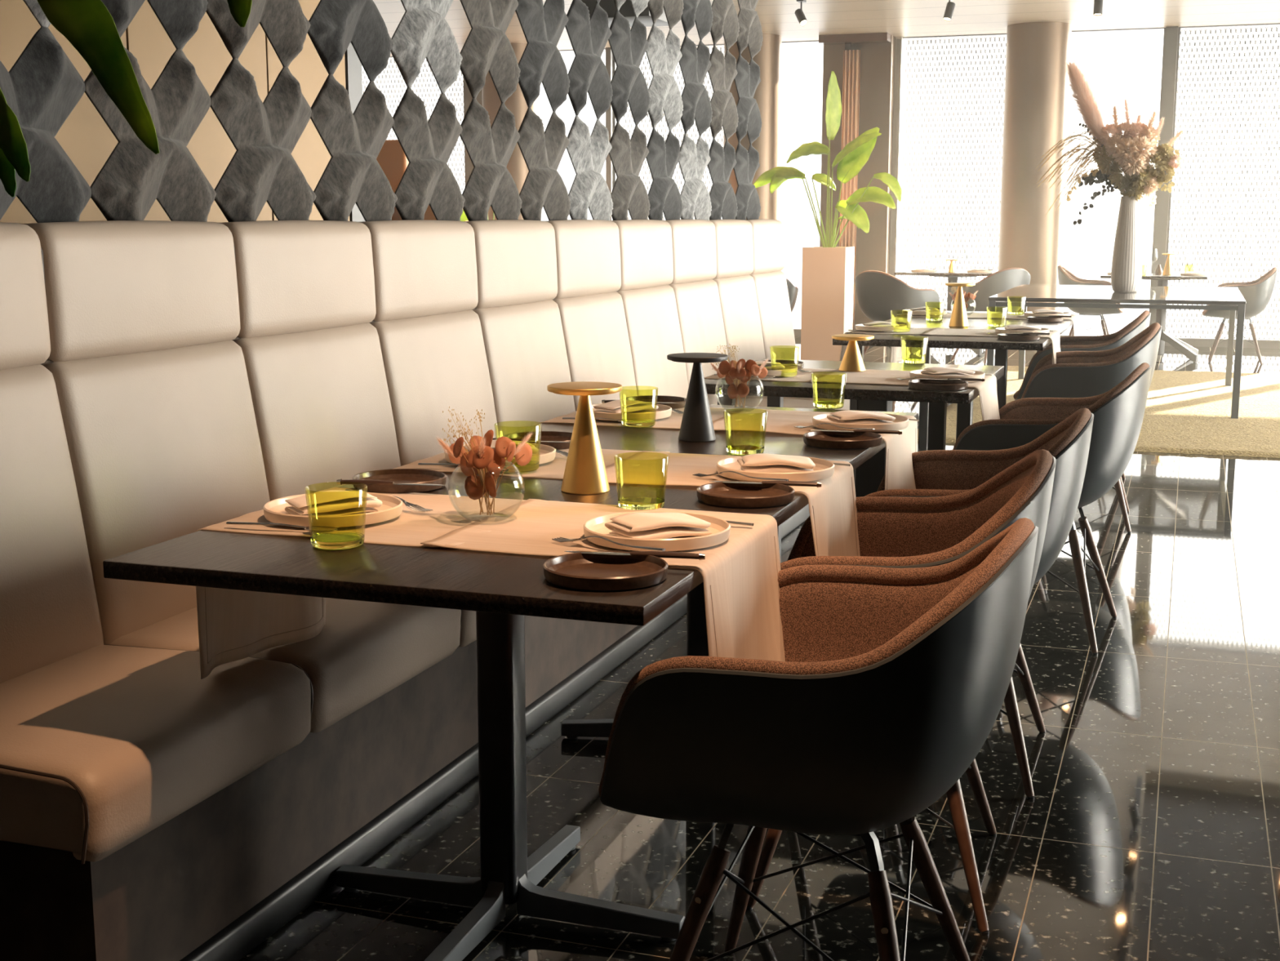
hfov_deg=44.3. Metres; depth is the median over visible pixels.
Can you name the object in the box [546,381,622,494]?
table lamp
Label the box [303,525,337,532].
knife
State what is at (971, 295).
bouquet
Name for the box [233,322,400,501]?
backrest cushion
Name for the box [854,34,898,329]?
wall pier
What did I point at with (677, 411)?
fork
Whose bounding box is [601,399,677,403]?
knife
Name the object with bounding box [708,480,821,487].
knife
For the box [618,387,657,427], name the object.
tumbler
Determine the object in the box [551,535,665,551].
fork
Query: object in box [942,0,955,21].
track spotlight
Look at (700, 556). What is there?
knife
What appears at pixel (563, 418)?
spoon
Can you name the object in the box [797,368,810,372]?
fork
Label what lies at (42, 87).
screen
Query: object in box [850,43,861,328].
trim
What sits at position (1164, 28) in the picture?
window
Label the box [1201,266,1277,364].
armchair
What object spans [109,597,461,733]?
seat cushion
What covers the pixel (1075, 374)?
armchair
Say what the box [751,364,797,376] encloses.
dinner plate
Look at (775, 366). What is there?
napkin
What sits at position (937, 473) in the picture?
armchair
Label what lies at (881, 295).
armchair
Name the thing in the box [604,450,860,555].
table runner
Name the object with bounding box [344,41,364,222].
column
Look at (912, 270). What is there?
dinner plate
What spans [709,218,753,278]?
cushion
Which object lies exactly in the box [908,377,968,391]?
plate
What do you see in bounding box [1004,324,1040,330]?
napkin
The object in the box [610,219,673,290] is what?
cushion
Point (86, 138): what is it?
wall
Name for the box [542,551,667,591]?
plate
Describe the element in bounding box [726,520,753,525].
spoon
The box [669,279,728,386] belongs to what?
backrest cushion
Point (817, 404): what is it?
tumbler
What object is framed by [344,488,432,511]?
fork
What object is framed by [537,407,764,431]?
table runner
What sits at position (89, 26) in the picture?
hanging plant
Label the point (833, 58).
wall pier
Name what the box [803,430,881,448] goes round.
plate
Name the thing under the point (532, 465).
tumbler
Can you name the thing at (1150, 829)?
floor
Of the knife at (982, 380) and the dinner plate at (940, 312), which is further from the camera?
the dinner plate at (940, 312)
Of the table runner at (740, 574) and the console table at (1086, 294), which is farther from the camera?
the console table at (1086, 294)
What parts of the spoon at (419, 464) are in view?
handle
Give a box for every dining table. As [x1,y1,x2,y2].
[102,404,918,960]
[704,358,1004,563]
[832,311,1079,479]
[893,270,997,355]
[1100,272,1207,362]
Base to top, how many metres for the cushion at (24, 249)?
0.260 m
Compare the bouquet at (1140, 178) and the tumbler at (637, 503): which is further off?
the bouquet at (1140, 178)
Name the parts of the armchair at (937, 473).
edge trim, leg, leg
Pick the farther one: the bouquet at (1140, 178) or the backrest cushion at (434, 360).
the bouquet at (1140, 178)
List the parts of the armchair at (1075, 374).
edge trim, leg, leg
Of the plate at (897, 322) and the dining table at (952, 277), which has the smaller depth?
the plate at (897, 322)
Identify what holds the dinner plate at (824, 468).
on the table runner at (833, 509)
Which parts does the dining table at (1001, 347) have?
leg, leg, leg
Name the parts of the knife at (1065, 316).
handle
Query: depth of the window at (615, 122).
17.20 m
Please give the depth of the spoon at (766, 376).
4.93 m
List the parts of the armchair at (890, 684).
leg, leg, edge trim, leg, leg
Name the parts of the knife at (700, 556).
blade, handle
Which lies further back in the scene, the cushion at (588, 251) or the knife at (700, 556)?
the cushion at (588, 251)
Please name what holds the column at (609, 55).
on the floor
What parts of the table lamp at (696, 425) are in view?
lamp shade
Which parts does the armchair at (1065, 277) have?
leg, edge trim, leg, leg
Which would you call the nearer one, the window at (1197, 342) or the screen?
the screen
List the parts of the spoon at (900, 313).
handle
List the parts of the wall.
wall panel, wall panel, wall panel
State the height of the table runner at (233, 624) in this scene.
0.276 m
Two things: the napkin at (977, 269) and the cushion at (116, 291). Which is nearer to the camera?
the cushion at (116, 291)
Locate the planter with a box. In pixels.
[800,246,854,360]
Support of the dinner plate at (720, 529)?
on the table runner at (740, 574)
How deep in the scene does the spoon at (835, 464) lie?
3.16 m
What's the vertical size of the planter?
1.000 m
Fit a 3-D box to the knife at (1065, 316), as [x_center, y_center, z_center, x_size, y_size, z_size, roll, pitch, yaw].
[2.030,-0.814,7.795,0.207,0.011,0.018,2,10,10]
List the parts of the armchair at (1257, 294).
leg, leg, edge trim, leg, leg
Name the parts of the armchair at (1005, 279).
leg, leg, edge trim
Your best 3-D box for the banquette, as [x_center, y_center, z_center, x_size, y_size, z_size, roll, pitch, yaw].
[-0.096,-0.223,5.152,0.696,1.245,6.113,3,10,19]
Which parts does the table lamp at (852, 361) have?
lamp shade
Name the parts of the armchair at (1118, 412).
edge trim, leg, leg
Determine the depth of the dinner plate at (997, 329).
6.74 m
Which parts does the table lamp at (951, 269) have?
lamp shade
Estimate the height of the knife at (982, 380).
0.011 m
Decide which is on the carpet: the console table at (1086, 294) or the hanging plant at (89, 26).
the console table at (1086, 294)
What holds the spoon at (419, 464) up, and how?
on the table runner at (555, 468)
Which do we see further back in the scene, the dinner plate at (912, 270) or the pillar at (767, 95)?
the pillar at (767, 95)
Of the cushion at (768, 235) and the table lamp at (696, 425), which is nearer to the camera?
the table lamp at (696, 425)
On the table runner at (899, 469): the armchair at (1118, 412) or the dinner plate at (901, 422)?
the dinner plate at (901, 422)
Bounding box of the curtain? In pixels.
[839,49,860,329]
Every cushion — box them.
[0,222,50,369]
[0,364,103,683]
[0,644,311,862]
[23,220,239,361]
[41,339,270,644]
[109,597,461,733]
[218,219,376,337]
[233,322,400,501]
[360,219,478,321]
[369,309,498,466]
[458,609,476,647]
[464,219,557,308]
[472,299,575,436]
[545,219,621,298]
[552,291,637,411]
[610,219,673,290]
[616,284,688,398]
[665,218,716,284]
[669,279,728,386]
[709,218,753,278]
[712,274,765,362]
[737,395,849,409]
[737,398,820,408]
[746,218,785,274]
[749,270,797,359]
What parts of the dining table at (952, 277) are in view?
plate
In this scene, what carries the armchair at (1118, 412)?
on the floor
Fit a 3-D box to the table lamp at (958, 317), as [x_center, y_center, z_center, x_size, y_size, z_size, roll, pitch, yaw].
[1.491,-0.820,7.345,0.138,0.200,0.138,3,10,19]
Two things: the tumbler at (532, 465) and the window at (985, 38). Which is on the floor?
the window at (985, 38)
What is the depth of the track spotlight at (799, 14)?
13.09 m
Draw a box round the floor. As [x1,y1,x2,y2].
[239,336,1279,960]
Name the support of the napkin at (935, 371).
on the dinner plate at (980, 375)
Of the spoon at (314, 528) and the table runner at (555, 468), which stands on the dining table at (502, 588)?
the table runner at (555, 468)
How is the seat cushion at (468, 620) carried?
on the banquette
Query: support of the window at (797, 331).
on the floor
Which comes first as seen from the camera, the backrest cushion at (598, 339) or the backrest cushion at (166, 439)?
the backrest cushion at (166, 439)
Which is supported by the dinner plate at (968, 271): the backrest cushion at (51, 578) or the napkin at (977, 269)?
the napkin at (977, 269)
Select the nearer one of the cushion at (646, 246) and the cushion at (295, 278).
the cushion at (295, 278)
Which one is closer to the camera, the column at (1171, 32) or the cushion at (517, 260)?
the cushion at (517, 260)
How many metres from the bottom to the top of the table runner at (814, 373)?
0.276 m
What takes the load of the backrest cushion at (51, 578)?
on the banquette
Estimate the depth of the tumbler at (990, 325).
7.29 m
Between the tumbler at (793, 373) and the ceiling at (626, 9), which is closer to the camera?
the tumbler at (793, 373)
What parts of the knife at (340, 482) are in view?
handle, blade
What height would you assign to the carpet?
0.024 m
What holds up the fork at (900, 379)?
on the table runner at (988, 394)
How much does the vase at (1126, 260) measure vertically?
0.650 m
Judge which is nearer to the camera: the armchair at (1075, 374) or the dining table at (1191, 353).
the armchair at (1075, 374)
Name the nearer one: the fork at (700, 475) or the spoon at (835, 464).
the fork at (700, 475)
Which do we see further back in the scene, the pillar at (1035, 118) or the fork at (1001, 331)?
the pillar at (1035, 118)
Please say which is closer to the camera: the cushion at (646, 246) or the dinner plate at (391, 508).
the dinner plate at (391, 508)
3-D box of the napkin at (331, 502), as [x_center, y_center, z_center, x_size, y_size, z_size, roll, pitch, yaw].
[-0.515,0.038,2.645,0.143,0.031,0.094,-5,11,-27]
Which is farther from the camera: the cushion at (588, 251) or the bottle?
the bottle
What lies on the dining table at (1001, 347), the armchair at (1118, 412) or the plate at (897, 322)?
the plate at (897, 322)
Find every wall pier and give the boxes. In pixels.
[819,44,850,246]
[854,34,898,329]
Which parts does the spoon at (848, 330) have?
handle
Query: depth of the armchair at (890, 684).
2.10 m
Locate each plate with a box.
[263,492,402,527]
[352,468,446,493]
[444,442,555,464]
[505,431,572,449]
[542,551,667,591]
[583,511,730,551]
[591,403,671,421]
[622,395,686,408]
[696,480,795,507]
[716,455,834,481]
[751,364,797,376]
[754,360,804,368]
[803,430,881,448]
[812,413,908,430]
[855,324,906,331]
[891,321,907,327]
[902,309,946,315]
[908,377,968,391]
[909,368,985,382]
[911,269,936,272]
[967,270,992,272]
[995,326,1049,333]
[996,333,1039,341]
[1024,311,1071,317]
[1026,315,1063,322]
[1180,272,1208,275]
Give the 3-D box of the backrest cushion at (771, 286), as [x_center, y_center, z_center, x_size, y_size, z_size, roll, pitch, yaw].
[0.625,-0.757,7.752,0.195,0.546,0.606,3,10,19]
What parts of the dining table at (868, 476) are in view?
leg, leg, leg, leg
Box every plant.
[0,0,252,196]
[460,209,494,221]
[753,71,902,247]
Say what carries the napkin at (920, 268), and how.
on the dinner plate at (912, 270)
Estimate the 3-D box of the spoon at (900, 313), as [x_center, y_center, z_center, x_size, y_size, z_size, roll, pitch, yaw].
[1.417,-0.850,8.063,0.200,0.009,0.036,3,10,19]
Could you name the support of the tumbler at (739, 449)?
on the dining table at (502, 588)
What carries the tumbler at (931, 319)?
on the dining table at (1001, 347)
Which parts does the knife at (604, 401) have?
handle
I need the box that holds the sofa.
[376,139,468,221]
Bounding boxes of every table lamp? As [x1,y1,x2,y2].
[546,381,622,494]
[666,352,728,442]
[831,333,874,371]
[945,258,958,272]
[945,282,975,326]
[1162,253,1175,275]
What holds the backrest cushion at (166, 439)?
on the banquette
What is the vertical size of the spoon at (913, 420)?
0.009 m
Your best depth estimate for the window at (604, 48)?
17.19 m
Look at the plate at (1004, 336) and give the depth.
6.50 m
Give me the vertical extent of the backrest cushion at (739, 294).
0.546 m
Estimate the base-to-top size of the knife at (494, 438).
0.011 m
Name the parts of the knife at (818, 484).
blade, handle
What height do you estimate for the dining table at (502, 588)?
0.750 m
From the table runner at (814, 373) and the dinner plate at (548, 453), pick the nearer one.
the dinner plate at (548, 453)
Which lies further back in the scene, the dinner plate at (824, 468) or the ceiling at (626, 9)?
the ceiling at (626, 9)
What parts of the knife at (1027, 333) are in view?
handle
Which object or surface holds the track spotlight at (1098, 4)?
attached to the ceiling at (898, 18)
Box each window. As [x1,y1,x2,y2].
[361,56,466,191]
[558,48,605,51]
[613,44,724,220]
[782,40,818,336]
[898,33,1006,308]
[1060,27,1165,337]
[1164,22,1279,348]
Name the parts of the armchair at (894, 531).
leg, edge trim, leg, leg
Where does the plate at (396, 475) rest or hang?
on the dining table at (502, 588)
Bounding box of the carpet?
[917,365,1279,457]
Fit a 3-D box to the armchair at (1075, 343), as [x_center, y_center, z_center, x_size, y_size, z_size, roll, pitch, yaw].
[2.075,-0.391,7.425,0.601,0.831,0.638,3,10,19]
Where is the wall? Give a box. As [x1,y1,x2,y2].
[0,0,349,223]
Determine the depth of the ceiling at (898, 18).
14.41 m
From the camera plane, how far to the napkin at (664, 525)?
2.43 m
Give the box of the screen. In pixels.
[0,0,763,222]
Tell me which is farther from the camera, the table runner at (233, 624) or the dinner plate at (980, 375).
the dinner plate at (980, 375)
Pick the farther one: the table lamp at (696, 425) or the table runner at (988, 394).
the table runner at (988, 394)
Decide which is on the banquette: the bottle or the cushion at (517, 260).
the cushion at (517, 260)
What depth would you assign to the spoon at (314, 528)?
2.52 m
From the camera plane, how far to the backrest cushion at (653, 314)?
5.97 m
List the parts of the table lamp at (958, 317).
lamp shade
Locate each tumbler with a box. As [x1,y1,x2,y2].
[304,486,367,550]
[493,422,542,472]
[613,454,668,510]
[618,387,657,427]
[723,410,768,455]
[769,346,799,376]
[811,373,847,408]
[890,311,912,331]
[900,338,928,364]
[924,303,943,321]
[986,306,1007,327]
[1007,296,1026,315]
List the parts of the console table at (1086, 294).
leg, leg, apron frame, leg, leg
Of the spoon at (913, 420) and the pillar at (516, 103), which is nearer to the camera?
the spoon at (913, 420)
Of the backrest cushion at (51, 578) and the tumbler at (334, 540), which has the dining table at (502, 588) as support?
the tumbler at (334, 540)
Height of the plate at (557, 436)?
0.020 m
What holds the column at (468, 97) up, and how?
on the floor
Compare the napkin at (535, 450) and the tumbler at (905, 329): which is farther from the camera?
the tumbler at (905, 329)
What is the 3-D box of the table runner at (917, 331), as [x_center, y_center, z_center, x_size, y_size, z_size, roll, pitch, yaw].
[1.129,-0.542,7.082,0.436,0.270,0.429,3,10,19]
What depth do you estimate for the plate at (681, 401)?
4.29 m
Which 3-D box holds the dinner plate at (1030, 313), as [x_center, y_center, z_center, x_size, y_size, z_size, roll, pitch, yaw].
[2.064,-0.841,7.976,0.230,0.021,0.230,3,10,19]
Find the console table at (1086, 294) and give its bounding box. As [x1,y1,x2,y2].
[986,284,1246,418]
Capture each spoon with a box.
[226,521,337,532]
[417,462,506,470]
[562,417,622,422]
[713,373,776,377]
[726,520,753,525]
[833,462,849,466]
[848,329,893,332]
[897,313,936,315]
[908,418,919,421]
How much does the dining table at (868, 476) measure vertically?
0.750 m
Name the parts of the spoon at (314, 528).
handle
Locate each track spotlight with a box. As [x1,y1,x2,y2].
[795,0,807,26]
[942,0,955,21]
[1093,0,1102,15]
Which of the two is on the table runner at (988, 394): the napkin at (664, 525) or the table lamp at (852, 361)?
the table lamp at (852, 361)
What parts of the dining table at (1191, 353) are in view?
plate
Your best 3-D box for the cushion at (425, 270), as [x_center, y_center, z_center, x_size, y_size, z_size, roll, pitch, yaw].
[-0.611,-0.578,4.289,0.124,0.260,0.606,3,10,19]
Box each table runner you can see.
[195,487,555,679]
[394,448,669,479]
[420,498,785,661]
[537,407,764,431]
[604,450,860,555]
[704,368,843,404]
[712,408,917,489]
[808,368,999,420]
[839,327,944,360]
[889,312,981,362]
[920,327,1060,364]
[966,312,1079,335]
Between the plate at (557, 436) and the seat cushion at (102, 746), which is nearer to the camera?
the seat cushion at (102, 746)
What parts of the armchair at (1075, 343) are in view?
edge trim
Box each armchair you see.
[598,517,1038,960]
[746,448,1056,935]
[786,278,798,312]
[854,270,939,362]
[865,408,1093,799]
[948,267,1031,364]
[952,362,1151,655]
[1013,310,1151,479]
[1021,322,1161,533]
[1057,264,1124,336]
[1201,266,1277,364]
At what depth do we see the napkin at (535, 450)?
3.24 m
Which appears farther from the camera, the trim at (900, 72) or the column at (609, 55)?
the column at (609, 55)
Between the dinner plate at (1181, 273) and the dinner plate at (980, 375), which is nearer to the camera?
the dinner plate at (980, 375)
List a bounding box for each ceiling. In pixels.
[373,0,1279,59]
[581,0,668,27]
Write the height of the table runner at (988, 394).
0.249 m
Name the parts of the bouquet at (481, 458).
stem, stem, stem, stem, stem, stem, stem, stem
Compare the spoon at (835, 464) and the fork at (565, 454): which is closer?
the spoon at (835, 464)
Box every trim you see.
[818,32,891,44]
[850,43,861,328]
[888,36,906,279]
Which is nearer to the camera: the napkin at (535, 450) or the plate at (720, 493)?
the plate at (720, 493)
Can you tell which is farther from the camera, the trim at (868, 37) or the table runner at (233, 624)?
the trim at (868, 37)
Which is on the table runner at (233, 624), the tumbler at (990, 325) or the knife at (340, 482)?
the knife at (340, 482)
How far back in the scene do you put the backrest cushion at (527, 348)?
4.81 m
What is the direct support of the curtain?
hanging from the wall pier at (833, 58)
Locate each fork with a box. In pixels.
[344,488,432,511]
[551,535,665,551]
[555,448,568,457]
[671,408,683,413]
[692,471,788,480]
[793,422,875,429]
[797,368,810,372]
[896,375,960,380]
[986,330,1022,333]
[1016,313,1048,316]
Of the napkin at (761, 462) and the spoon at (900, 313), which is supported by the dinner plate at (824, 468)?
the napkin at (761, 462)
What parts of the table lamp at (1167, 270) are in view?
lamp shade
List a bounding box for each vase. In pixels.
[448,460,524,521]
[715,380,764,411]
[1111,195,1142,292]
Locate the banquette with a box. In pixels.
[0,218,849,960]
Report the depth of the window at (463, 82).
18.11 m
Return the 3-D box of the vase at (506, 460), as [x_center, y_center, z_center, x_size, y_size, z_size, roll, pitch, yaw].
[-0.255,0.018,2.615,0.127,0.092,0.127,3,10,19]
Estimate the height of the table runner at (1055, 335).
0.245 m
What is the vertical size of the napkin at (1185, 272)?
0.031 m
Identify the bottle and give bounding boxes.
[1155,264,1162,274]
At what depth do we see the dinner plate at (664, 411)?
3.88 m
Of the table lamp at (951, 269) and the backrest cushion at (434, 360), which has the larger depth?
the table lamp at (951, 269)
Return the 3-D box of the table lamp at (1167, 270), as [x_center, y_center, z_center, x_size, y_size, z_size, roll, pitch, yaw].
[4.689,-1.919,13.966,0.115,0.190,0.115,3,10,19]
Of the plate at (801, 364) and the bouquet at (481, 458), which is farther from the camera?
the plate at (801, 364)
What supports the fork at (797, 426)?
on the table runner at (899, 469)
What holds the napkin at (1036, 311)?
on the dinner plate at (1030, 313)
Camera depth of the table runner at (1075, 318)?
8.04 m
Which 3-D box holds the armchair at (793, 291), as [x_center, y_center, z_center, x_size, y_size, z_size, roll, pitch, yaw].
[1.007,-1.364,13.261,0.638,0.831,0.601,2,10,9]
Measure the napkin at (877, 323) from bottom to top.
0.031 m
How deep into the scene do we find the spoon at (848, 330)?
6.92 m
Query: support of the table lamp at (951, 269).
on the dining table at (952, 277)
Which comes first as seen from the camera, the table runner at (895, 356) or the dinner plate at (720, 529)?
the dinner plate at (720, 529)
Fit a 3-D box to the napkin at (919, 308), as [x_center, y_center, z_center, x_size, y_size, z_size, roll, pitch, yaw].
[1.478,-0.885,8.180,0.143,0.031,0.094,1,9,4]
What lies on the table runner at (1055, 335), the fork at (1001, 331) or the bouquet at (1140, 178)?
the fork at (1001, 331)
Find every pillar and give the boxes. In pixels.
[482,42,538,220]
[723,33,782,220]
[998,21,1071,311]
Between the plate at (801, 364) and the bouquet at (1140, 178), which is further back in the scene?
the bouquet at (1140, 178)
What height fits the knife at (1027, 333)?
0.011 m
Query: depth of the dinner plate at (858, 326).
6.95 m
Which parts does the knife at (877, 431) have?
blade, handle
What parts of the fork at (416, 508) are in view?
handle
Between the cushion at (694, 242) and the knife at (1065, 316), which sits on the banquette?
the cushion at (694, 242)
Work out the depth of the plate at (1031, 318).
7.66 m
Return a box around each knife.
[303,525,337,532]
[336,479,444,485]
[492,437,569,442]
[564,550,705,559]
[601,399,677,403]
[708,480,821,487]
[813,429,902,434]
[920,377,984,382]
[1005,332,1049,334]
[1035,315,1071,317]
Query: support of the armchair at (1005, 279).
on the floor
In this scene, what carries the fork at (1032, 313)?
on the table runner at (1075, 318)
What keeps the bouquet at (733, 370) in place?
in the vase at (717, 380)
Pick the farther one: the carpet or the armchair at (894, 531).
the carpet
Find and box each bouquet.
[435,405,533,515]
[710,342,769,408]
[949,286,977,308]
[1036,58,1183,226]
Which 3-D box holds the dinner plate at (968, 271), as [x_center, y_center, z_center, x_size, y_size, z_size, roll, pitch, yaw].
[3.154,-1.940,14.611,0.230,0.021,0.230,3,10,19]
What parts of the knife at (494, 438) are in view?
handle, blade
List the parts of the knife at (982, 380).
blade, handle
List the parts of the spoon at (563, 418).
handle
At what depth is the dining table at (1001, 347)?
6.67 m
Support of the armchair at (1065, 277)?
on the floor
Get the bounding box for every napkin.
[284,489,382,515]
[463,439,538,457]
[593,400,658,413]
[604,511,711,538]
[737,453,815,472]
[743,360,785,369]
[826,410,895,423]
[862,320,899,326]
[910,306,939,311]
[915,267,932,270]
[920,366,974,375]
[971,268,988,271]
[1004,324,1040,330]
[1031,309,1063,313]
[1184,271,1204,273]
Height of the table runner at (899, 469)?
0.249 m
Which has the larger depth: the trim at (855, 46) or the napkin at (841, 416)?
the trim at (855, 46)
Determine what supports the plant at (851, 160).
on the planter
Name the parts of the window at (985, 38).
frame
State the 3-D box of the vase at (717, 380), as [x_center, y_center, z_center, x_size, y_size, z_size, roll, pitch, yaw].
[0.259,-0.228,4.089,0.127,0.092,0.127,3,10,19]
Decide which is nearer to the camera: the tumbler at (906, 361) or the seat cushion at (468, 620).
the seat cushion at (468, 620)
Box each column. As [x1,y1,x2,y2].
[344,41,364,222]
[464,80,482,183]
[605,47,613,220]
[1150,26,1177,324]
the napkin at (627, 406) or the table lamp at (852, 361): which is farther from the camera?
the table lamp at (852, 361)

